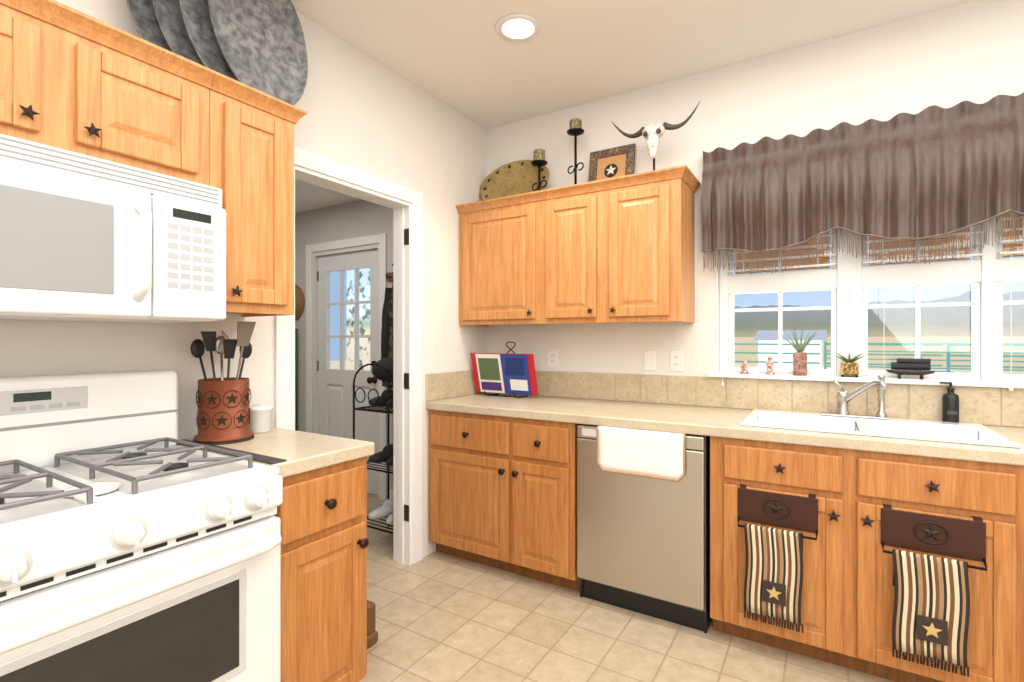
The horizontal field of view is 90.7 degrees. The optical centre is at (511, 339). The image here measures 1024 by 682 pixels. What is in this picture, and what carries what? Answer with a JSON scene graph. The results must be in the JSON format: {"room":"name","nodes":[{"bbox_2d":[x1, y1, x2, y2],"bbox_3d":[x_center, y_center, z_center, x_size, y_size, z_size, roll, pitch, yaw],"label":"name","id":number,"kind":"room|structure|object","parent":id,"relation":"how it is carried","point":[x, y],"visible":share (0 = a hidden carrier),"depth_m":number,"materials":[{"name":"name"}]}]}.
{"room":"kitchen","nodes":[
{"label":"kitchen","id":0,"kind":"room"},
{"bbox_2d":[0,0,486,557],"bbox_3d":[-1.489,-0.091,1.514,0.120,2.744,4.800,0,0,32],"label":"wall","id":1,"kind":"structure","parent":0,"point":[366,114],"depth_m":2.50,"materials":[{"name":"paint"}]},
{"bbox_2d":[0,0,214,185],"bbox_3d":[-1.288,-0.670,1.376,0.357,0.372,0.762,0,0,32],"label":"wall cabinet","id":2,"kind":"object","parent":1,"relation":"attached to","point":[74,80],"visible":0.94,"depth_m":1.37,"materials":[{"name":"brown wood"}]},
{"bbox_2d":[0,134,225,322],"bbox_3d":[-1.237,-0.264,1.341,0.478,0.414,0.760,0,0,32],"label":"microwave","id":3,"kind":"object","parent":1,"relation":"attached to","point":[87,238],"visible":1,"depth_m":1.31,"materials":[{"name":"white plastic"}]},
{"bbox_2d":[209,71,306,316],"bbox_3d":[-0.999,-0.474,1.844,0.357,0.765,0.337,0,0,32],"label":"upper cabinet","id":4,"kind":"object","parent":1,"relation":"attached to","point":[251,152],"visible":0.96,"depth_m":1.74,"materials":[{"name":"brown wood"}]},
{"bbox_2d":[126,0,307,104],"bbox_3d":[-1.044,-1.161,1.841,0.220,0.601,0.595,0,0,32],"label":"trays","id":5,"kind":"object","parent":4,"relation":"on","point":[259,45],"visible":0.71,"depth_m":1.83,"materials":[{"name":"grey metal"}]},
{"bbox_2d":[275,147,421,565],"bbox_3d":[-0.826,0.214,2.588,0.152,2.133,0.921,0,0,32],"label":"trim","id":6,"kind":"structure","parent":1,"relation":"attached to","point":[332,175],"depth_m":2.88,"materials":[{"name":"white"}]},
{"bbox_2d":[295,179,360,212],"bbox_3d":[-2.017,-1.361,3.514,2.880,0.404,2.350,0,0,32],"label":"ceiling","id":7,"kind":"structure","parent":0,"point":[308,196],"depth_m":4.13,"materials":[{"name":"white paint"}]},
{"bbox_2d":[359,493,893,681],"bbox_3d":[-0.789,1.311,1.200,7.400,0.060,5.000,0,0,32],"label":"floor","id":8,"kind":"structure","parent":0,"point":[441,617],"depth_m":2.16,"materials":[{"name":"tile"}]},
{"bbox_2d":[0,370,282,681],"bbox_3d":[-1.107,0.693,1.279,0.752,1.175,0.762,0,0,32],"label":"range","id":9,"kind":"object","parent":8,"relation":"on","point":[137,544],"visible":1,"depth_m":1.24,"materials":[{"name":"white metal"}]},
{"bbox_2d":[295,329,297,430],"bbox_3d":[-1.952,0.591,4.577,0.155,1.380,0.048,0,0,32],"label":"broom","id":10,"kind":"object","parent":8,"relation":"on","point":[296,379],"visible":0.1,"depth_m":4.57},
{"bbox_2d":[273,456,368,681],"bbox_3d":[-0.851,0.846,1.792,0.662,0.869,0.375,0,0,32],"label":"base cabinet","id":11,"kind":"object","parent":8,"relation":"on","point":[321,514],"visible":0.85,"depth_m":1.63,"materials":[{"name":"brown wood"}]},
{"bbox_2d":[176,427,373,477],"bbox_3d":[-0.862,0.389,1.807,0.635,0.045,0.392,0,0,32],"label":"countertop","id":12,"kind":"structure","parent":11,"relation":"on","point":[300,452],"depth_m":1.72,"materials":[{"name":"laminate"}]},
{"bbox_2d":[177,435,286,463],"bbox_3d":[-0.901,0.363,1.737,0.605,0.006,0.229,0,0,32],"label":"placemat","id":13,"kind":"object","parent":12,"relation":"on","point":[265,459],"visible":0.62,"depth_m":1.62,"materials":[{"name":"grey"}]},
{"bbox_2d":[190,321,255,442],"bbox_3d":[-1.056,0.147,1.853,0.222,0.424,0.211,0,0,32],"label":"utensil crock","id":14,"kind":"object","parent":13,"relation":"on","point":[223,411],"visible":1,"depth_m":1.79,"materials":[{"name":"brown ceramic"}]},
{"bbox_2d":[249,405,273,432],"bbox_3d":[-1.008,0.316,2.016,0.106,0.101,0.106,0,0,32],"label":"plastic tub","id":15,"kind":"object","parent":12,"relation":"on","point":[261,416],"visible":0.85,"depth_m":1.98,"materials":[{"name":"white plastic"}]},
{"bbox_2d":[367,600,377,648],"bbox_3d":[-0.636,1.196,2.115,0.100,0.170,0.120,0,0,32],"label":"boot","id":16,"kind":"object","parent":8,"relation":"on","point":[372,635],"visible":0.29,"depth_m":2.12,"materials":[{"name":"brown leather"}]},
{"bbox_2d":[353,363,392,533],"bbox_3d":[-0.777,0.709,3.248,0.362,1.143,0.314,0,0,32],"label":"shoe rack","id":17,"kind":"object","parent":8,"relation":"on","point":[387,410],"visible":0.38,"depth_m":3.18,"materials":[{"name":"black metal"}]},
{"bbox_2d":[368,389,390,406],"bbox_3d":[-0.833,0.380,3.282,0.090,0.105,0.239,0,0,32],"label":"shoe","id":18,"kind":"object","parent":17,"relation":"on","point":[373,400],"depth_m":3.20,"materials":[{"name":"black"}]},
{"bbox_2d":[368,499,392,518],"bbox_3d":[-0.833,1.100,3.282,0.090,0.106,0.239,0,0,32],"label":"shoe","id":19,"kind":"object","parent":17,"relation":"on","point":[374,514],"depth_m":3.21,"materials":[{"name":"white fabric"}]},
{"bbox_2d":[368,444,392,462],"bbox_3d":[-0.833,0.740,3.282,0.090,0.105,0.239,0,0,32],"label":"shoe","id":20,"kind":"object","parent":17,"relation":"on","point":[373,458],"depth_m":3.20,"materials":[{"name":"black"}]},
{"bbox_2d":[372,358,392,382],"bbox_3d":[-0.773,0.196,3.246,0.273,0.160,0.220,0,0,32],"label":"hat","id":21,"kind":"object","parent":17,"relation":"hanging from","point":[380,373],"visible":0.48,"depth_m":3.16,"materials":[{"name":"black"}]},
{"bbox_2d":[378,502,392,524],"bbox_3d":[-0.719,1.100,3.200,0.090,0.106,0.239,0,0,26],"label":"shoe","id":22,"kind":"object","parent":17,"relation":"on","point":[385,510],"depth_m":3.24,"materials":[{"name":"white fabric"}]},
{"bbox_2d":[378,446,392,465],"bbox_3d":[-0.719,0.740,3.200,0.090,0.105,0.239,0,0,26],"label":"shoe","id":23,"kind":"object","parent":17,"relation":"on","point":[385,454],"depth_m":3.24,"materials":[{"name":"black leather"}]},
{"bbox_2d":[378,390,392,407],"bbox_3d":[-0.719,0.380,3.200,0.090,0.105,0.239,0,0,26],"label":"shoe","id":24,"kind":"object","parent":17,"relation":"on","point":[386,397],"depth_m":3.24,"materials":[{"name":"black"}]},
{"bbox_2d":[428,409,579,591],"bbox_3d":[0.052,0.846,2.987,0.950,0.869,0.662,0,0,32],"label":"base cabinet","id":25,"kind":"object","parent":8,"relation":"on","point":[502,492],"visible":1,"depth_m":2.70,"materials":[{"name":"brown wood"}]},
{"bbox_2d":[577,424,711,633],"bbox_3d":[0.726,0.850,2.575,0.598,0.862,0.603,0,0,32],"label":"dishwasher","id":26,"kind":"object","parent":8,"relation":"on","point":[643,545],"visible":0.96,"depth_m":2.30,"materials":[{"name":"silver metal"}]},
{"bbox_2d":[596,426,685,481],"bbox_3d":[0.593,0.516,2.327,0.411,0.210,0.073,0,0,32],"label":"dish towel","id":27,"kind":"object","parent":26,"relation":"hanging from","point":[650,454],"visible":0.92,"depth_m":2.30,"materials":[{"name":"white fabric"}]},
{"bbox_2d":[710,436,1023,681],"bbox_3d":[1.419,0.846,2.165,0.975,0.868,0.626,0,0,32],"label":"base cabinet","id":28,"kind":"object","parent":8,"relation":"on","point":[847,598],"visible":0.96,"depth_m":1.86,"materials":[{"name":"brown wood"}]},
{"bbox_2d":[426,392,1023,465],"bbox_3d":[1.124,0.389,2.346,3.448,0.045,0.635,0,0,32],"label":"countertop","id":29,"kind":"structure","parent":28,"relation":"on","point":[707,421],"depth_m":2.30,"materials":[{"name":"laminate"}]},
{"bbox_2d":[470,342,537,397],"bbox_3d":[-0.038,0.190,3.236,0.470,0.354,0.172,0,0,32],"label":"holder","id":30,"kind":"object","parent":29,"relation":"on","point":[507,373],"visible":1,"depth_m":3.19,"materials":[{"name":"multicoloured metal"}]},
{"bbox_2d":[821,375,889,419],"bbox_3d":[1.537,0.256,2.266,0.260,0.196,0.175,0,0,32],"label":"faucet","id":31,"kind":"object","parent":29,"relation":"on","point":[844,398],"visible":1,"depth_m":2.27,"materials":[{"name":"silver metal"}]},
{"bbox_2d":[740,409,1020,447],"bbox_3d":[1.470,0.452,2.138,0.870,0.196,0.500,0,0,32],"label":"sink basin","id":32,"kind":"object","parent":29,"relation":"in","point":[962,433],"visible":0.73,"depth_m":2.15,"materials":[{"name":"white ceramic"}]},
{"bbox_2d":[939,382,958,422],"bbox_3d":[1.893,0.275,2.190,0.066,0.182,0.058,0,0,32],"label":"soap bottle","id":33,"kind":"object","parent":29,"relation":"on","point":[950,405],"visible":0.79,"depth_m":2.17,"materials":[{"name":"black plastic"}]},
{"bbox_2d":[738,484,817,540],"bbox_3d":[1.051,0.682,2.012,0.285,0.160,0.059,0,0,32],"label":"towel bar","id":34,"kind":"object","parent":28,"relation":"attached to","point":[800,513],"visible":1,"depth_m":2.01,"materials":[{"name":"brown metal"}]},
{"bbox_2d":[744,523,803,632],"bbox_3d":[1.028,0.932,1.991,0.210,0.377,0.038,0,0,32],"label":"towel","id":35,"kind":"object","parent":34,"relation":"hanging from","point":[773,583],"visible":1,"depth_m":1.98,"materials":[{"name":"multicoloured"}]},
{"bbox_2d":[881,504,986,570],"bbox_3d":[1.460,0.682,1.760,0.285,0.160,0.059,0,0,32],"label":"towel bar","id":36,"kind":"object","parent":28,"relation":"attached to","point":[954,537],"visible":1,"depth_m":1.76,"materials":[{"name":"brown metal"}]},
{"bbox_2d":[892,549,969,676],"bbox_3d":[1.435,0.932,1.739,0.208,0.377,0.038,0,0,32],"label":"towel","id":37,"kind":"object","parent":36,"relation":"hanging from","point":[931,613],"visible":0.98,"depth_m":1.73,"materials":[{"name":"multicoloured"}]},
{"bbox_2d":[291,0,974,129],"bbox_3d":[0.436,-1.513,0.444,4.520,0.100,5.000,0,0,32],"label":"ceiling","id":38,"kind":"structure","parent":0,"point":[462,57],"depth_m":2.46,"materials":[{"name":"white paint"}]},
{"bbox_2d":[495,14,540,42],"bbox_3d":[0.029,-1.459,2.375,0.216,0.008,0.216,0,0,32],"label":"recessed light","id":39,"kind":"object","parent":38,"relation":"in","point":[517,28],"visible":1,"depth_m":2.37,"materials":[{"name":"white"}]},
{"bbox_2d":[295,0,1023,489],"bbox_3d":[0.460,-0.091,3.225,7.400,2.744,0.160,0,0,32],"label":"wall","id":40,"kind":"structure","parent":0,"point":[971,51],"depth_m":2.75,"materials":[{"name":"paint"}]},
{"bbox_2d":[295,284,304,320],"bbox_3d":[-2.050,-0.339,4.603,0.350,0.350,0.130,0,0,32],"label":"hat","id":41,"kind":"object","parent":40,"relation":"hanging from","point":[299,301],"visible":0.23,"depth_m":4.58,"materials":[{"name":"brown wicker"}]},
{"bbox_2d":[306,233,386,500],"bbox_3d":[-1.394,0.217,4.334,0.996,2.128,0.180,0,0,32],"label":"door","id":42,"kind":"structure","parent":40,"relation":"attached to","point":[329,401],"depth_m":4.34,"materials":[{"name":"white paint"}]},
{"bbox_2d":[381,272,392,387],"bbox_3d":[-0.822,-0.084,3.809,0.496,0.890,0.193,0,0,32],"label":"coat rack","id":43,"kind":"object","parent":40,"relation":"attached to","point":[387,334],"visible":0.27,"depth_m":3.86,"materials":[{"name":"black metal"}]},
{"bbox_2d":[389,490,392,498],"bbox_3d":[-1.423,1.236,4.286,2.680,0.090,0.012,0,0,32],"label":"baseboard","id":44,"kind":"structure","parent":40,"relation":"attached to","point":[390,494],"depth_m":3.99,"materials":[{"name":"white paint"}]},
{"bbox_2d":[456,191,539,325],"bbox_3d":[-0.009,-0.473,3.219,0.603,0.765,0.332,0,0,32],"label":"upper cabinet","id":45,"kind":"object","parent":40,"relation":"attached to","point":[499,238],"depth_m":3.07,"materials":[{"name":"brown wood"}]},
{"bbox_2d":[480,160,549,199],"bbox_3d":[0.008,-1.020,3.302,0.530,0.311,0.082,0,0,32],"label":"oval platter","id":46,"kind":"object","parent":45,"relation":"on","point":[515,178],"visible":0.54,"depth_m":3.33,"materials":[{"name":"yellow ceramic"}]},
{"bbox_2d":[531,149,547,190],"bbox_3d":[0.169,-1.014,3.134,0.106,0.314,0.104,0,0,32],"label":"candle holder","id":47,"kind":"object","parent":45,"relation":"on","point":[539,161],"visible":0.75,"depth_m":3.11,"materials":[{"name":"black metal"}]},
{"bbox_2d":[548,349,557,367],"bbox_3d":[0.263,0.121,3.248,0.072,0.116,0.008,0,0,32],"label":"electrical outlet","id":48,"kind":"object","parent":40,"relation":"attached to","point":[552,357],"visible":1,"depth_m":3.25,"materials":[{"name":"white plastic"}]},
{"bbox_2d":[540,179,603,323],"bbox_3d":[0.410,-0.473,2.961,0.381,0.765,0.332,0,0,32],"label":"upper cabinet","id":49,"kind":"object","parent":40,"relation":"attached to","point":[571,216],"depth_m":2.81,"materials":[{"name":"brown wood"}]},
{"bbox_2d":[567,118,583,183],"bbox_3d":[0.378,-1.079,3.006,0.106,0.444,0.104,0,0,32],"label":"candle holder","id":50,"kind":"object","parent":49,"relation":"on","point":[575,130],"visible":0.83,"depth_m":3.00,"materials":[{"name":"black metal"}]},
{"bbox_2d":[604,165,695,322],"bbox_3d":[0.745,-0.473,2.754,0.408,0.765,0.332,0,0,32],"label":"upper cabinet","id":51,"kind":"object","parent":40,"relation":"attached to","point":[616,249],"depth_m":2.61,"materials":[{"name":"brown wood"}]},
{"bbox_2d":[588,143,635,181],"bbox_3d":[0.589,-1.003,3.004,0.280,0.282,0.067,0,0,32],"label":"picture frame","id":52,"kind":"object","parent":51,"relation":"on","point":[619,161],"visible":0.58,"depth_m":3.00,"materials":[{"name":"wood"}]},
{"bbox_2d":[612,101,699,170],"bbox_3d":[0.773,-1.048,2.750,0.483,0.381,0.110,0,0,32],"label":"skull","id":53,"kind":"object","parent":51,"relation":"on","point":[653,133],"visible":0.92,"depth_m":2.71,"materials":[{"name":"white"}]},
{"bbox_2d":[644,350,655,370],"bbox_3d":[0.796,0.121,2.919,0.072,0.116,0.008,0,0,32],"label":"light switch","id":54,"kind":"object","parent":40,"relation":"attached to","point":[650,360],"visible":1,"depth_m":2.92,"materials":[{"name":"white plastic"}]},
{"bbox_2d":[670,351,682,371],"bbox_3d":[0.923,0.121,2.840,0.072,0.116,0.008,0,0,32],"label":"electrical outlet","id":55,"kind":"object","parent":40,"relation":"attached to","point":[676,360],"visible":1,"depth_m":2.84,"materials":[{"name":"white plastic"}]},
{"bbox_2d":[425,370,1023,427],"bbox_3d":[1.123,0.284,2.347,3.450,0.164,0.636,0,0,32],"label":"tile backsplash","id":56,"kind":"structure","parent":40,"relation":"attached to","point":[991,406],"depth_m":2.61,"materials":[{"name":"beige tile"}]},
{"bbox_2d":[701,92,1023,274],"bbox_3d":[1.860,-0.673,2.188,1.975,0.695,0.127,0,0,32],"label":"valance curtain","id":57,"kind":"object","parent":40,"relation":"attached to","point":[933,171],"visible":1,"depth_m":2.29,"materials":[{"name":"brown fabric"}]},
{"bbox_2d":[721,272,1013,390],"bbox_3d":[1.590,-0.055,2.385,1.131,0.609,0.015,0,0,32],"label":"pulls","id":58,"kind":"object","parent":57,"relation":"hanging from","point":[1010,388],"visible":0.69,"depth_m":2.68,"materials":[{"name":"white plastic"}]},
{"bbox_2d":[706,372,1023,388],"bbox_3d":[1.898,0.191,2.317,1.880,0.023,0.192,0,0,32],"label":"window sill","id":59,"kind":"structure","parent":40,"relation":"attached to","point":[992,384],"depth_m":2.35,"materials":[{"name":"white paint"}]},
{"bbox_2d":[740,360,748,373],"bbox_3d":[1.225,0.144,2.665,0.048,0.070,0.047,0,0,32],"label":"figurine","id":60,"kind":"object","parent":59,"relation":"on","point":[744,367],"visible":1,"depth_m":2.65,"materials":[{"name":"ceramic"}]},
{"bbox_2d":[765,356,774,374],"bbox_3d":[1.327,0.132,2.602,0.048,0.095,0.047,0,0,32],"label":"figurine","id":61,"kind":"object","parent":59,"relation":"on","point":[769,364],"visible":1,"depth_m":2.59,"materials":[{"name":"ceramic"}]},
{"bbox_2d":[779,325,816,375],"bbox_3d":[1.433,0.053,2.532,0.173,0.252,0.066,0,0,32],"label":"potted plant","id":62,"kind":"object","parent":59,"relation":"on","point":[799,362],"visible":1,"depth_m":2.51,"materials":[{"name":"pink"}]},
{"bbox_2d":[836,353,863,376],"bbox_3d":[1.614,0.122,2.419,0.111,0.113,0.062,0,0,32],"label":"succulent pot","id":63,"kind":"object","parent":59,"relation":"on","point":[849,366],"visible":1,"depth_m":2.40,"materials":[{"name":"yellow ceramic"}]},
{"bbox_2d":[885,358,935,379],"bbox_3d":[1.809,0.132,2.297,0.186,0.094,0.074,0,0,32],"label":"soap dish","id":64,"kind":"object","parent":59,"relation":"on","point":[909,366],"visible":1,"depth_m":2.28,"materials":[{"name":"grey metal"}]},
{"bbox_2d":[715,213,1023,381],"bbox_3d":[1.907,-0.354,2.332,1.798,1.068,0.156,0,0,32],"label":"window","id":65,"kind":"structure","parent":40,"relation":"in","point":[848,280],"depth_m":2.43,"materials":[{"name":"white plastic"}]},
{"bbox_2d":[728,211,1023,273],"bbox_3d":[1.893,-0.593,2.309,1.676,0.476,0.094,0,0,32],"label":"window shade","id":66,"kind":"object","parent":65,"relation":"attached to","point":[1017,250],"visible":0.31,"depth_m":2.39,"materials":[{"name":"fabric"}]},
{"label":"outside","id":67,"kind":"structure","parent":0,"visible":0},
{"bbox_2d":[330,360,1023,374],"bbox_3d":[17.365,1.631,12.911,80.000,0.001,33.600,0,0,32],"label":"ground","id":68,"kind":"structure","parent":67,"point":[334,366],"depth_m":28.51,"materials":[{"name":"beige"}]},
{"bbox_2d":[753,330,826,368],"bbox_3d":[13.934,0.581,25.251,3.000,2.100,4.200,0,0,32],"label":"barn","id":69,"kind":"object","parent":68,"relation":"on","point":[769,339],"depth_m":23.88,"materials":[{"name":"white"}]},
{"bbox_2d":[734,342,1023,372],"bbox_3d":[16.466,0.856,12.502,20.900,1.550,9.360,0,0,32],"label":"corral","id":70,"kind":"object","parent":68,"relation":"on","point":[948,344],"depth_m":16.23,"materials":[{"name":"teal"}]},
{"bbox_2d":[734,226,1023,369],"bbox_3d":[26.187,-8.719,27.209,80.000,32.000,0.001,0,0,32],"label":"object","id":71,"kind":"structure","parent":67,"point":[875,320],"depth_m":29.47,"materials":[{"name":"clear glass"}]},
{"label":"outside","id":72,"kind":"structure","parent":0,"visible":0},
{"bbox_2d":[347,268,369,370],"bbox_3d":[-0.947,0.081,5.057,2.080,2.400,0.001,0,0,32],"label":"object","id":73,"kind":"structure","parent":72,"point":[364,277],"depth_m":5.49,"materials":[{"name":"clear glass"}]}
]}

